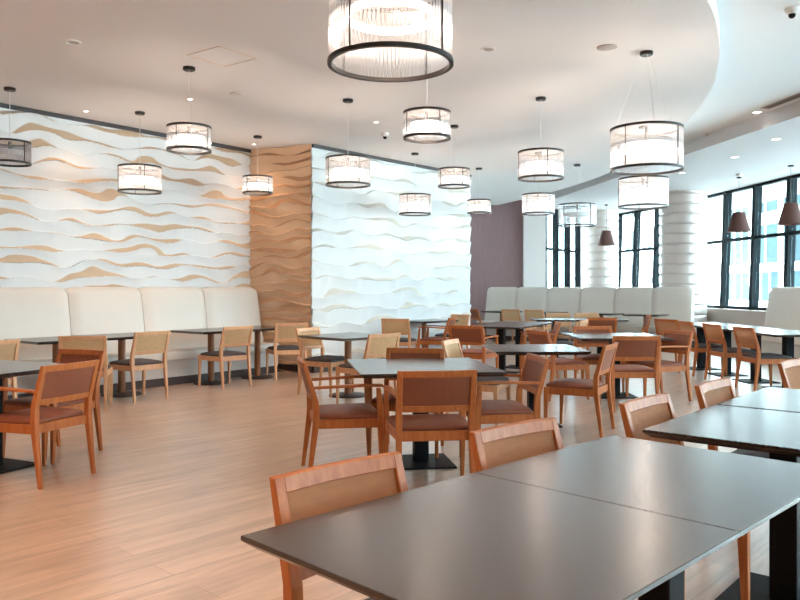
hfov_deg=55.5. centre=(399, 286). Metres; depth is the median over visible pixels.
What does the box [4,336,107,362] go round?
pedestal table
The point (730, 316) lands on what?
sill
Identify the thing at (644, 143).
diffuser
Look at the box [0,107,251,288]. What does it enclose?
wall
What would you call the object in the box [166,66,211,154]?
drum pendant
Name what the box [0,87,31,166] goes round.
drum pendant
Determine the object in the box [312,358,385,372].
baseboard
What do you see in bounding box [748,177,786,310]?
window
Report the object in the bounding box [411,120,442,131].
diffuser
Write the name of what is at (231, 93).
ceiling speaker
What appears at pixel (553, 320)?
pedestal table
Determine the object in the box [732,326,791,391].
cane chair
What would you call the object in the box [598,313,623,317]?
pedestal table
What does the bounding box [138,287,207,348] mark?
cushion
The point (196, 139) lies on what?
diffuser
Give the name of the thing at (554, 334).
armchair
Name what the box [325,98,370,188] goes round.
drum pendant
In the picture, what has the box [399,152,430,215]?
drum pendant
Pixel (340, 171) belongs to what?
diffuser
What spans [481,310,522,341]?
pedestal table
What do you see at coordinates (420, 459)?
pedestal table
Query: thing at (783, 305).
cushion
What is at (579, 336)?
pedestal table
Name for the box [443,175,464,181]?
diffuser
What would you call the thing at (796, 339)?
seat cushion
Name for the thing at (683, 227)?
column
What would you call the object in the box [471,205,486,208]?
diffuser
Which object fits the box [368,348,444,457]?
armchair
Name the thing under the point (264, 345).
seat cushion
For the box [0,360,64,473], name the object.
pedestal table
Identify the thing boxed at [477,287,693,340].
banquette
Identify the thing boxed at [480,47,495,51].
recessed light
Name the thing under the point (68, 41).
recessed light
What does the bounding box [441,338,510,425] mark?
cane chair
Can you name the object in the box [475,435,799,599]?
pedestal table
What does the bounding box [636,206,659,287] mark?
window
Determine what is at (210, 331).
pedestal table
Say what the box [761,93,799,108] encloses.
ceiling vent
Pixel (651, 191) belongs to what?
diffuser
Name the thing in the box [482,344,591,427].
pedestal table
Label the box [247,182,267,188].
diffuser
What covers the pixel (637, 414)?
cane chair
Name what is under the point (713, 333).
cane chair
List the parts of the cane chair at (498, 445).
leg, rail, backrest, leg, leg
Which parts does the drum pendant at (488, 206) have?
lamp shade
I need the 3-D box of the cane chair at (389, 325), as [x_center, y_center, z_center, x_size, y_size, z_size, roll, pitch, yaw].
[-0.013,0.945,13.051,0.530,0.830,0.590,0,0,15]
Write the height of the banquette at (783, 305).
1.360 m
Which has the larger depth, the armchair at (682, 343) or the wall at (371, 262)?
the wall at (371, 262)
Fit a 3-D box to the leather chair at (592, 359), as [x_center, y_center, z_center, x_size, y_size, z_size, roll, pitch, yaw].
[2.600,0.945,10.031,0.560,0.830,0.590,0,0,0]
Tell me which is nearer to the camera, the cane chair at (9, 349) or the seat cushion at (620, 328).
the cane chair at (9, 349)
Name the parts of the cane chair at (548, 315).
leg, rail, backrest, seat, leg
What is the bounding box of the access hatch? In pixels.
[187,46,257,66]
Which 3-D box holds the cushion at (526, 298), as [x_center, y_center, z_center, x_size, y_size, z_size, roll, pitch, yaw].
[3.371,0.480,19.528,0.893,0.960,0.315,0,0,39]
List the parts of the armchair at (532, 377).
leg, seat frame, seat, armrest, armrest, leg, rail, backrest, rail, leg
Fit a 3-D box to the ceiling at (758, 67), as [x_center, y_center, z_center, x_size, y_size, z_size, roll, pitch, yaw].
[-3.050,-2.570,10.350,26.900,0.300,29.300,0,0,0]
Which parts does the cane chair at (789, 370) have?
leg, rail, backrest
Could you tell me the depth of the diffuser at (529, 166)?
8.96 m
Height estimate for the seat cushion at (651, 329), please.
0.130 m
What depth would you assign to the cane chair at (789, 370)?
5.42 m
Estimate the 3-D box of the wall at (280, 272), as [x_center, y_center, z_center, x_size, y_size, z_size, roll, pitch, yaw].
[-1.894,-0.450,12.388,1.181,3.620,0.305,0,0,25]
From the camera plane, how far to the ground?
70.02 m
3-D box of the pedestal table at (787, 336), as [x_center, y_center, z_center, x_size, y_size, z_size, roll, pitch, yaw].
[5.150,0.983,10.100,0.840,0.755,0.845,0,0,-3]
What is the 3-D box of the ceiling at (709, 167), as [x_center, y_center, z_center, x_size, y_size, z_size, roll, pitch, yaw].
[7.124,-2.330,9.555,3.740,0.220,28.036,0,0,-8]
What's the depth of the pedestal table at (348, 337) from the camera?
9.48 m
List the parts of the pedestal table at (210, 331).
plate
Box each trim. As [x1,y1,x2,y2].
[0,103,251,152]
[312,144,471,176]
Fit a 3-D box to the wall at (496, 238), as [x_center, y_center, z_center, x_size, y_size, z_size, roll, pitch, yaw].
[2.310,-0.530,21.300,2.220,3.780,0.200,0,0,0]
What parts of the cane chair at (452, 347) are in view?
leg, rail, backrest, leg, seat frame, seat, leg, leg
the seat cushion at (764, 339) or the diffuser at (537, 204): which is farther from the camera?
the seat cushion at (764, 339)
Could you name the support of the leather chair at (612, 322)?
on the floor
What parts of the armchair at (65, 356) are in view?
leg, seat, seat frame, leg, leg, backrest, rail, leg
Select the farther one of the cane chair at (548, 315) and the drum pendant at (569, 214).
the cane chair at (548, 315)
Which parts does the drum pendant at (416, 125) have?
lamp shade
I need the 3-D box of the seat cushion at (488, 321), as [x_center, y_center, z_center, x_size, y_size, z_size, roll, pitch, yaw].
[2.499,0.955,19.882,0.893,0.130,0.460,0,0,39]
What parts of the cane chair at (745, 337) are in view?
leg, rail, backrest, rail, leg, seat frame, seat, leg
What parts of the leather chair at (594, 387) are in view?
leg, leg, seat, seat frame, leg, rail, backrest, rail, leg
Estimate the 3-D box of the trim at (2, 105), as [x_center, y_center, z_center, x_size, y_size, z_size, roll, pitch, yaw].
[-4.345,-2.235,10.081,0.050,0.050,6.200,0,0,38]
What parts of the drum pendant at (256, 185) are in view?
lamp shade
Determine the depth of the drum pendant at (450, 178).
10.60 m
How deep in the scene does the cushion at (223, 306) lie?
11.89 m
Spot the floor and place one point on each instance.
(168, 504)
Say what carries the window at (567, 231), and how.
in the wall
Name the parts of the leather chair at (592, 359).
leg, leg, seat, rail, backrest, rail, seat frame, leg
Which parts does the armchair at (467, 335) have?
leg, rail, backrest, rail, seat, seat frame, leg, leg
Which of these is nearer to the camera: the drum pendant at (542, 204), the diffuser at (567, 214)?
the drum pendant at (542, 204)
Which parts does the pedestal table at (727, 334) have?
plate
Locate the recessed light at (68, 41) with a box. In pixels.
[64,39,81,44]
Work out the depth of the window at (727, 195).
17.60 m
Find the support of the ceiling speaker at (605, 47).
attached to the ceiling at (131, 57)
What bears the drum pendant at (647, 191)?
hanging from the ceiling at (131, 57)
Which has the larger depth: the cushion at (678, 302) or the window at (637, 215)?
the window at (637, 215)
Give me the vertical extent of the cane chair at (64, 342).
0.830 m
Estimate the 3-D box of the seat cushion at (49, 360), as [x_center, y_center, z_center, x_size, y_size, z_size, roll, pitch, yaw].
[-4.399,0.955,9.251,0.460,0.130,1.072,0,0,38]
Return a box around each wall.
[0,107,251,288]
[249,144,311,371]
[311,144,470,358]
[470,200,522,323]
[580,217,581,287]
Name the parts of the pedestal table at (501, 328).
plate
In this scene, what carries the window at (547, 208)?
in the wall
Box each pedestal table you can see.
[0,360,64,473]
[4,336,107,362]
[74,332,141,397]
[170,328,227,384]
[222,325,274,378]
[241,473,739,599]
[297,332,369,397]
[347,357,506,469]
[409,319,458,347]
[469,323,537,373]
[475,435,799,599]
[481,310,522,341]
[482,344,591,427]
[486,321,552,368]
[529,318,581,357]
[543,311,568,330]
[561,333,674,398]
[575,318,628,353]
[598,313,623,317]
[622,314,668,332]
[642,405,799,599]
[689,322,737,369]
[694,325,757,376]
[717,387,799,412]
[722,327,799,383]
[755,331,799,387]
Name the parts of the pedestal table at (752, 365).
plate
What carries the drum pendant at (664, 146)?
hanging from the ceiling at (131, 57)
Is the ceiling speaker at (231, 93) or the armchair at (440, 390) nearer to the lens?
the armchair at (440, 390)
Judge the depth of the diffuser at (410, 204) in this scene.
12.71 m
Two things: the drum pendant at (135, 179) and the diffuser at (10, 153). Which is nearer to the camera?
the diffuser at (10, 153)
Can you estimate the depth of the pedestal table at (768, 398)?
4.06 m
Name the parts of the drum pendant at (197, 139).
lamp shade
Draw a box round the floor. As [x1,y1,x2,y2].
[0,339,781,599]
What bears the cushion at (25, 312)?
on the banquette at (25, 312)
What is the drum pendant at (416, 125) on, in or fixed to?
hanging from the ceiling at (131, 57)
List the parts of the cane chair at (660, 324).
leg, rail, backrest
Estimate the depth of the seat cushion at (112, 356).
10.14 m
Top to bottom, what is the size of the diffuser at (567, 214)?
0.062 m
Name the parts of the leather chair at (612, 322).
rail, backrest, leg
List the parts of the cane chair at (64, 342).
leg, rail, backrest, leg, seat frame, leg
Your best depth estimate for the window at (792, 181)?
15.18 m
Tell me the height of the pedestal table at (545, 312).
0.755 m
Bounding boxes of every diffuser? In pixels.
[0,149,23,157]
[124,175,154,184]
[173,134,204,144]
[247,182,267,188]
[332,167,362,177]
[346,0,433,34]
[404,202,425,207]
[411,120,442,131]
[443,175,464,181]
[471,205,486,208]
[525,161,556,170]
[527,201,549,207]
[564,212,589,216]
[621,140,672,154]
[626,187,660,195]
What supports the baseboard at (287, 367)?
attached to the wall at (280, 272)
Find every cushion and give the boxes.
[0,287,70,360]
[22,358,51,362]
[64,287,144,353]
[107,352,162,363]
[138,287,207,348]
[167,346,224,360]
[201,287,263,345]
[214,342,278,353]
[477,320,499,322]
[484,287,517,320]
[515,287,548,321]
[546,287,581,322]
[579,287,616,317]
[614,287,653,325]
[617,325,642,331]
[648,326,655,332]
[651,287,693,325]
[761,336,781,342]
[763,287,799,329]
[794,337,799,345]
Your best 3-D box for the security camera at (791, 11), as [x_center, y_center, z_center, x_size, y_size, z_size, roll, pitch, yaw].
[3.400,-2.375,6.601,0.120,0.090,0.120,0,0,0]
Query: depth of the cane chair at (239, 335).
10.29 m
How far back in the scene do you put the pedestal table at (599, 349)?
14.34 m
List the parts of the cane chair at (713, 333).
leg, rail, backrest, rail, leg, seat frame, seat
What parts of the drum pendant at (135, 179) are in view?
lamp shade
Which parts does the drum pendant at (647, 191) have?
lamp shade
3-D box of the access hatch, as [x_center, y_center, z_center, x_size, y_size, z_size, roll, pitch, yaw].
[-1.740,-2.257,7.460,0.480,0.004,0.480,0,0,36]
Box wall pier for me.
[523,199,545,286]
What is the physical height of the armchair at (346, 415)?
0.830 m
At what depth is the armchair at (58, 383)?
5.28 m
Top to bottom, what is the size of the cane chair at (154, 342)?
0.830 m
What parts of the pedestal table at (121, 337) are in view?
plate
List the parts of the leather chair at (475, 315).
backrest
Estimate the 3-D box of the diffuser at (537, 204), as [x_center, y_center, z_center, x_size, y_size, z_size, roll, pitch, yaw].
[2.320,-1.381,12.770,0.377,0.069,0.377,0,0,-11]
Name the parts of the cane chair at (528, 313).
leg, rail, backrest, seat frame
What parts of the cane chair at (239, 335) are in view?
leg, leg, seat, seat frame, leg, rail, backrest, rail, leg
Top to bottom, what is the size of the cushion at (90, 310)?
0.960 m
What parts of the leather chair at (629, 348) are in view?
leg, leg, seat frame, seat, rail, backrest, rail, leg, leg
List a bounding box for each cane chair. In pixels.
[0,339,20,398]
[58,335,112,410]
[107,330,169,402]
[198,326,252,389]
[266,323,307,380]
[269,451,407,599]
[295,327,353,396]
[336,333,400,403]
[381,318,416,358]
[435,314,469,347]
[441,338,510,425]
[469,417,684,599]
[501,309,530,341]
[524,310,550,343]
[545,320,587,373]
[546,313,572,340]
[574,313,598,325]
[619,393,749,599]
[654,319,698,361]
[676,321,726,375]
[694,378,768,458]
[702,323,755,379]
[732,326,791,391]
[777,358,799,388]
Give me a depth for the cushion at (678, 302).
17.19 m
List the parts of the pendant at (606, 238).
lamp shade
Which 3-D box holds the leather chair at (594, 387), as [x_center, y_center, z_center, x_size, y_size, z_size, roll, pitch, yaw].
[1.725,0.945,7.186,0.590,0.830,0.560,0,0,28]
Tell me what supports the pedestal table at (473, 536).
on the floor
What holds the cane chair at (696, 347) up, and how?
on the floor
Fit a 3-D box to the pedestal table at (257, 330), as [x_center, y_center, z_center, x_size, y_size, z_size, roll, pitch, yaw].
[-2.140,0.983,11.430,0.760,0.755,0.845,0,0,38]
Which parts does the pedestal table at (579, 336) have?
plate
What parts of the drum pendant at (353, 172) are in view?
lamp shade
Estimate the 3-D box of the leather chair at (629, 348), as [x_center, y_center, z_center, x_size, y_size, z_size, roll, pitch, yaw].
[2.560,0.945,8.489,0.560,0.830,0.590,0,0,0]
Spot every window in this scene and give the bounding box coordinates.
[546,207,556,286]
[552,209,567,286]
[564,217,579,286]
[618,210,640,286]
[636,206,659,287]
[706,192,722,307]
[719,185,752,309]
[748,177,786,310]
[783,174,799,286]
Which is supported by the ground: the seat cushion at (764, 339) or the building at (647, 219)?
the building at (647, 219)
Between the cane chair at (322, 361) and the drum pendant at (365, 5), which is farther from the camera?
the cane chair at (322, 361)
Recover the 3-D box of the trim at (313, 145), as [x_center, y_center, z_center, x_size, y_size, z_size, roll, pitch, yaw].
[0.024,-2.235,13.684,0.050,0.050,4.334,0,0,40]
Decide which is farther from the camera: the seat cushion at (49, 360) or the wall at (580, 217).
the wall at (580, 217)
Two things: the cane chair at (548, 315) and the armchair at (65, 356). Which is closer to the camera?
the armchair at (65, 356)
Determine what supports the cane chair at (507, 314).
on the floor
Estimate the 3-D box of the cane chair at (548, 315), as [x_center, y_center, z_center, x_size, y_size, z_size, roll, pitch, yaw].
[3.220,0.945,15.251,0.530,0.830,0.590,0,0,0]
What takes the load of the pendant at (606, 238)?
hanging from the ceiling at (709, 167)
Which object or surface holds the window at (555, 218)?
in the wall
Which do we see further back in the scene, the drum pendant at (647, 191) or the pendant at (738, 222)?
the pendant at (738, 222)
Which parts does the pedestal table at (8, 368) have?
plate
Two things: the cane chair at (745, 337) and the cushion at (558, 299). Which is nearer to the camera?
the cane chair at (745, 337)
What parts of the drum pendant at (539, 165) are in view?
lamp shade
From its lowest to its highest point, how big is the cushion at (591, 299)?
0.960 m
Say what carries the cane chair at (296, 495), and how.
on the floor
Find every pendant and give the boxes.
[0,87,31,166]
[117,111,161,194]
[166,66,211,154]
[242,135,272,195]
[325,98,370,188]
[327,0,453,81]
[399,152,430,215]
[403,50,450,143]
[438,125,469,188]
[467,167,490,214]
[518,96,563,182]
[522,152,554,215]
[558,164,595,227]
[598,204,614,245]
[610,50,683,175]
[618,125,668,209]
[727,177,750,231]
[777,165,799,225]
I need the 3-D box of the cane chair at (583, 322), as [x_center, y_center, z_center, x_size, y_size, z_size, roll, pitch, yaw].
[2.705,0.945,12.276,0.590,0.830,0.530,0,0,28]
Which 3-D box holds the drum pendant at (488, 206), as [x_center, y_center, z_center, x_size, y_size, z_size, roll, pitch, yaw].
[1.500,-1.827,14.450,0.450,0.866,0.450,0,0,-37]
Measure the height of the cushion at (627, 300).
0.960 m
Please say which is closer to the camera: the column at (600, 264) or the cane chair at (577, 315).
the cane chair at (577, 315)
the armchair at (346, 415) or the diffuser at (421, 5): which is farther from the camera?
the armchair at (346, 415)
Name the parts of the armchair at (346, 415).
rail, backrest, leg, leg, armrest, seat frame, seat, armrest, leg, leg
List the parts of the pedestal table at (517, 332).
plate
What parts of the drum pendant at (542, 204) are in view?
lamp shade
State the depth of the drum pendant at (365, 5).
3.91 m
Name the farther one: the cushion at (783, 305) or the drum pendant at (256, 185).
the cushion at (783, 305)
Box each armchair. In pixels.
[0,360,99,489]
[3,348,105,464]
[297,357,382,466]
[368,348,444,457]
[382,370,476,475]
[417,317,456,347]
[448,325,498,368]
[459,353,549,471]
[519,321,560,378]
[625,329,693,400]
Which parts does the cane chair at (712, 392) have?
leg, rail, backrest, leg, seat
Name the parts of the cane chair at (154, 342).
leg, leg, seat, seat frame, leg, rail, backrest, rail, leg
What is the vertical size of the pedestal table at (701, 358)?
0.755 m
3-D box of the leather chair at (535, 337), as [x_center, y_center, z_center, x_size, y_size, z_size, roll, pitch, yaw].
[1.921,0.945,9.344,0.590,0.830,0.560,0,0,-18]
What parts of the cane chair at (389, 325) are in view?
leg, rail, backrest, rail, seat frame, seat, leg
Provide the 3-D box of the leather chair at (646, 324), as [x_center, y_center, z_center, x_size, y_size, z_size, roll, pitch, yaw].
[4.470,0.945,14.491,0.590,0.830,0.560,0,0,10]
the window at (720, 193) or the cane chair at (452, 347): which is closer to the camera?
the cane chair at (452, 347)
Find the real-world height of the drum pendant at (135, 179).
1.041 m
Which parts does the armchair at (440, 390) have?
leg, armrest, leg, seat frame, seat, rail, backrest, rail, leg, leg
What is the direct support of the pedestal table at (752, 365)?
on the floor
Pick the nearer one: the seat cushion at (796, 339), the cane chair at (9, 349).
the cane chair at (9, 349)
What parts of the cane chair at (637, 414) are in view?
leg, rail, backrest, leg, leg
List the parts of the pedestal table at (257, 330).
plate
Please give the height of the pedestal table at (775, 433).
0.755 m
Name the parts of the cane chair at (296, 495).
leg, rail, rail, backrest, leg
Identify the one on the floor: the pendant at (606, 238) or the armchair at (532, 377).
the armchair at (532, 377)
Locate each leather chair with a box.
[470,309,496,340]
[527,329,589,401]
[544,342,617,437]
[573,326,624,391]
[586,317,616,350]
[599,336,660,412]
[642,314,651,332]
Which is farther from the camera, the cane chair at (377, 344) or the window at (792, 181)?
the window at (792, 181)
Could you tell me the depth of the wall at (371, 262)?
13.32 m
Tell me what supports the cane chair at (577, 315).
on the floor
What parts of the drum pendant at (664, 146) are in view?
lamp shade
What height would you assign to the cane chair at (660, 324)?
0.830 m
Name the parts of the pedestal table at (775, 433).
plate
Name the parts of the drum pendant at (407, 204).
lamp shade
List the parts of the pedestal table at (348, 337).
plate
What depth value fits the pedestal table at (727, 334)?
11.75 m
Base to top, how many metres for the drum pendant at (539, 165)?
0.976 m
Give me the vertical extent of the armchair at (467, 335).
0.830 m
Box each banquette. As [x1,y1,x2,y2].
[0,287,278,399]
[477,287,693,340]
[746,287,799,358]
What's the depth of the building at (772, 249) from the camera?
64.77 m
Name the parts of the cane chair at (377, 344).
leg, seat, seat frame, leg, rail, backrest, rail, leg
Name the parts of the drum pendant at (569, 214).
lamp shade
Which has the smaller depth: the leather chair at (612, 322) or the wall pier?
the leather chair at (612, 322)
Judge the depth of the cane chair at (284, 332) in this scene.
11.15 m
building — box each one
[621,213,718,302]
[719,194,799,305]
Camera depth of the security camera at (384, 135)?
11.13 m
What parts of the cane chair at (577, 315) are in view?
rail, backrest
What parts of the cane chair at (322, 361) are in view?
leg, rail, backrest, rail, leg, seat frame, seat, leg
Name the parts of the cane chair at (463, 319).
seat, rail, backrest, leg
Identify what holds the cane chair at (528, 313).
on the floor
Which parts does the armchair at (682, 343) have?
leg, seat, seat frame, leg, leg, rail, armrest, backrest, rail, leg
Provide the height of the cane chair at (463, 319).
0.830 m
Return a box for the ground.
[706,303,766,310]
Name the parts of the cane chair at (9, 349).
backrest, rail, leg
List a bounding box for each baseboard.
[278,364,311,372]
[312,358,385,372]
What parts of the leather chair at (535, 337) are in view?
rail, backrest, leg, seat frame, seat, leg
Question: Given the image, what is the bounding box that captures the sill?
[706,308,765,348]
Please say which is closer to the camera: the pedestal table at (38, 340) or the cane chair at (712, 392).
the cane chair at (712, 392)
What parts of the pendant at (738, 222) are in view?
lamp shade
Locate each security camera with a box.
[381,132,388,138]
[784,5,799,18]
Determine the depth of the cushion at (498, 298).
20.05 m
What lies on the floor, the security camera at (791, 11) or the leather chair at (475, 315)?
the leather chair at (475, 315)
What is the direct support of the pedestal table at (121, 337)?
on the floor
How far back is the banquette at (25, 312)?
10.45 m
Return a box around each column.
[582,209,618,287]
[659,190,706,342]
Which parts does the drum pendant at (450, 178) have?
lamp shade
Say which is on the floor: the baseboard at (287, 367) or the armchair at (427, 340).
the armchair at (427, 340)
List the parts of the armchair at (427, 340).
leg, leg, seat frame, armrest, seat, leg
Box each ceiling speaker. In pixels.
[230,92,243,95]
[597,44,616,50]
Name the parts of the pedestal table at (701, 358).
plate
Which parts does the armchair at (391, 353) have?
leg, seat, leg, seat frame, backrest, rail, leg, leg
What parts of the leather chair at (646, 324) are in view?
backrest, leg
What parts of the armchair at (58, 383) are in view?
armrest, leg, seat, seat frame, leg, rail, backrest, rail, leg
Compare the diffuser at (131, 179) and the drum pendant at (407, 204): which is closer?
the diffuser at (131, 179)
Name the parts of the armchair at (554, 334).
leg, leg, backrest, leg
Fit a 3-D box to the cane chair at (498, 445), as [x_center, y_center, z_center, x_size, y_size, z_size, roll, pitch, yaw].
[0.617,0.945,2.739,0.530,0.830,0.590,0,0,-41]
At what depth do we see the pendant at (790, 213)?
13.77 m
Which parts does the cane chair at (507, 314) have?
rail, backrest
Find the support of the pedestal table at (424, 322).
on the floor
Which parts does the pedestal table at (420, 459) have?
plate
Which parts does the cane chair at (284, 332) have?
leg, leg, seat frame, seat, rail, backrest, rail, leg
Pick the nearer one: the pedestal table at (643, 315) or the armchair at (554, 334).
the armchair at (554, 334)
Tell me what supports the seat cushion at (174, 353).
on the banquette at (25, 312)
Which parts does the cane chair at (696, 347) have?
leg, rail, backrest, leg, seat frame, seat, leg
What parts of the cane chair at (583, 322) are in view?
seat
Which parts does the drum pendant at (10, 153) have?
lamp shade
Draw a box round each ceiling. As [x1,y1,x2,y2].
[0,0,719,204]
[522,0,799,212]
[533,101,799,213]
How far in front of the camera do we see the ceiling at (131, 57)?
8.13 m
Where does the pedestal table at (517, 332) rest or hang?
on the floor
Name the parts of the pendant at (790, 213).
lamp shade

